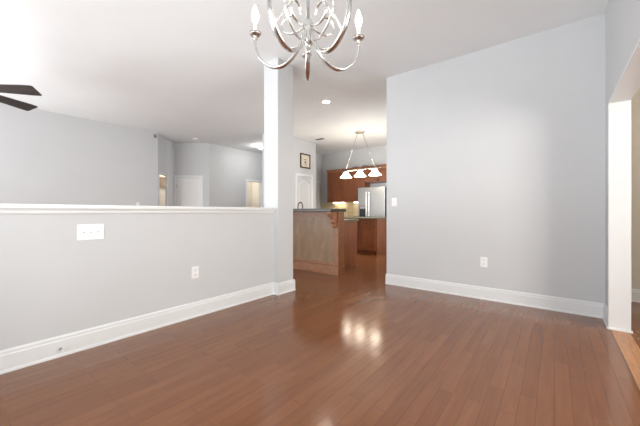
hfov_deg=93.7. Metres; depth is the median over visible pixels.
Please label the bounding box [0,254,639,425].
floor
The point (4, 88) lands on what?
ceiling fan
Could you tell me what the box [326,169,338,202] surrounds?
upper cabinet
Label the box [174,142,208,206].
wall
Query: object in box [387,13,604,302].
wall
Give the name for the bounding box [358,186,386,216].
refrigerator
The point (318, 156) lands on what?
wall
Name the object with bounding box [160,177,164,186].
window blind
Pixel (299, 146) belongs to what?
wall
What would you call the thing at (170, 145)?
wall
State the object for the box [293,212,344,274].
breakfast bar
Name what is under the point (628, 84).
trim
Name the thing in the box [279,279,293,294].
baseboard
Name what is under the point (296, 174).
door
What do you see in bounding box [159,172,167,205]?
door frame
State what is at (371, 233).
base cabinet
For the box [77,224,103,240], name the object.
light switch
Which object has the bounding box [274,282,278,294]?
baseboard
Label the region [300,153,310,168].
framed print
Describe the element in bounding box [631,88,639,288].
wall
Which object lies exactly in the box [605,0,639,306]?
wall
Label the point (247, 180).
door frame
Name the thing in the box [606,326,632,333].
trim
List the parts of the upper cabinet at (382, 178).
door, crown moulding, door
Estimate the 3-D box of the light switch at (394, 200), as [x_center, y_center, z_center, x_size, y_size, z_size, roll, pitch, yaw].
[1.073,-0.145,4.351,0.075,0.122,0.021,0,0,38]
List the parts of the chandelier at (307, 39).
bulb, arm, arm, arm, stem, arm, arm, bulb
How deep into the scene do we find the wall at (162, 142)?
7.86 m
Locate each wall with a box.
[0,102,157,205]
[0,213,273,349]
[158,134,166,205]
[160,174,164,205]
[167,140,173,205]
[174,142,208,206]
[209,143,261,206]
[248,182,251,206]
[252,182,258,206]
[262,134,315,208]
[316,154,320,208]
[321,145,386,207]
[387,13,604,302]
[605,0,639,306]
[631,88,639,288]
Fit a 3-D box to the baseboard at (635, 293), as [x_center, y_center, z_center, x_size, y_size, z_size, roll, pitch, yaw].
[4.505,0.985,2.924,2.700,0.150,0.024,0,0,38]
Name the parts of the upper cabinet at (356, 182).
door, door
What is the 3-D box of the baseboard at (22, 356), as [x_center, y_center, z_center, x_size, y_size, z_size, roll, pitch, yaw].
[-1.821,0.985,2.308,0.024,0.150,3.995,0,0,38]
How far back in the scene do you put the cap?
2.46 m
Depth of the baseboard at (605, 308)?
2.85 m
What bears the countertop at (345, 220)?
on the base cabinet at (350, 228)
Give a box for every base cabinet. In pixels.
[344,221,356,268]
[357,219,386,255]
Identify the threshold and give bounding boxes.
[611,330,639,389]
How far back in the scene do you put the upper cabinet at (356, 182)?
9.10 m
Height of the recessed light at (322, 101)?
0.008 m
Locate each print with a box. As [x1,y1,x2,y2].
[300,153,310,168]
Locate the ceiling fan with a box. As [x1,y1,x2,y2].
[0,84,41,110]
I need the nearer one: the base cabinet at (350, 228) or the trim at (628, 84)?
the trim at (628, 84)
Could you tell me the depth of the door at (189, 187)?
8.60 m
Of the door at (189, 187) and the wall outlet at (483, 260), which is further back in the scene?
the door at (189, 187)
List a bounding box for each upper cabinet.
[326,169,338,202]
[338,168,350,201]
[351,167,369,201]
[364,164,386,183]
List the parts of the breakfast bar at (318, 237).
moulding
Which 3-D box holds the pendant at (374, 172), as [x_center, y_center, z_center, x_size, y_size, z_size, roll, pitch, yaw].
[0.986,-1.428,7.402,1.120,1.104,0.296,0,0,38]
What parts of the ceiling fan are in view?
blade, blade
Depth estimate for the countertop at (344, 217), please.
7.61 m
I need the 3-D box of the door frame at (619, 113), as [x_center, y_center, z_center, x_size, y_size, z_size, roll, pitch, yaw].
[2.671,0.033,2.675,0.145,2.055,0.015,0,0,38]
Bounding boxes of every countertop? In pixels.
[344,217,386,218]
[344,219,358,221]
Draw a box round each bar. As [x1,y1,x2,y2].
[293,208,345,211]
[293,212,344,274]
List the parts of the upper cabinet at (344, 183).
door, door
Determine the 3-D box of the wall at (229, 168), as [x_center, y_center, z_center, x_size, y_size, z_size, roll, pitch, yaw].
[-2.059,-0.460,10.213,0.120,3.040,3.840,0,0,38]
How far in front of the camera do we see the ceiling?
3.72 m
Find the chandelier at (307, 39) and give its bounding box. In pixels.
[249,0,364,80]
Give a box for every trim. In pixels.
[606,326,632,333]
[608,39,639,103]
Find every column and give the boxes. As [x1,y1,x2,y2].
[264,58,292,282]
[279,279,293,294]
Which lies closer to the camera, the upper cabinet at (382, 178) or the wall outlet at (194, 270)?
the wall outlet at (194, 270)
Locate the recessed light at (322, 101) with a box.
[321,100,330,103]
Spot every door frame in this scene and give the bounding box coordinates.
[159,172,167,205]
[246,179,261,206]
[608,100,630,330]
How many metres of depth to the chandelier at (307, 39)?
1.41 m
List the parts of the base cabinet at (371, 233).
door, drawer, door, panel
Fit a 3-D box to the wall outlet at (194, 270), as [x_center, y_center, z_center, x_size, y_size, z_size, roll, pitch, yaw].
[-1.262,0.612,3.035,0.010,0.122,0.078,0,0,38]
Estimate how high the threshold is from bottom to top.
0.004 m
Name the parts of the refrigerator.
door, door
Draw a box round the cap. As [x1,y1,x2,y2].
[0,203,275,213]
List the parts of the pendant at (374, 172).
lamp shade, lamp shade, lamp shade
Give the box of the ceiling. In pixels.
[0,0,608,154]
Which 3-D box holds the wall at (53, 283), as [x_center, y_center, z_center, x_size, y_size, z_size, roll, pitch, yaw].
[-1.877,0.517,2.351,0.117,1.085,3.995,0,0,38]
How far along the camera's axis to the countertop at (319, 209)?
5.04 m
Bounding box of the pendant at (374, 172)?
[340,131,380,177]
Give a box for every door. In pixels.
[174,175,202,206]
[295,173,312,208]
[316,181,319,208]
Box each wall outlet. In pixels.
[191,266,198,278]
[480,257,486,266]
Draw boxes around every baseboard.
[0,282,273,374]
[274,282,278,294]
[386,274,604,318]
[602,304,607,325]
[631,289,639,302]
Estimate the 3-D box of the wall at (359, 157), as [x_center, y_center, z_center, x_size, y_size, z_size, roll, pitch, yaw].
[2.198,-0.460,8.790,5.360,3.040,0.120,0,0,38]
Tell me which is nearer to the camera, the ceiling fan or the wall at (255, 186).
the ceiling fan
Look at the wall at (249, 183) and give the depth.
11.63 m
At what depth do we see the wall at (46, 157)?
6.20 m
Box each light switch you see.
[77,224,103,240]
[392,198,396,205]
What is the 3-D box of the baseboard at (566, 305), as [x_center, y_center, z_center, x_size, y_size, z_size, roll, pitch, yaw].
[1.904,0.985,3.700,2.355,0.150,0.024,0,0,38]
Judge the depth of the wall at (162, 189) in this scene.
9.33 m
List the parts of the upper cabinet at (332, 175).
door, crown moulding, door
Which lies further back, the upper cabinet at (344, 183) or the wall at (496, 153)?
the upper cabinet at (344, 183)
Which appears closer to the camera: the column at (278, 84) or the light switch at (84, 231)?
the light switch at (84, 231)
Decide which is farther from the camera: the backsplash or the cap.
the backsplash
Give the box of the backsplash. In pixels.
[322,202,357,215]

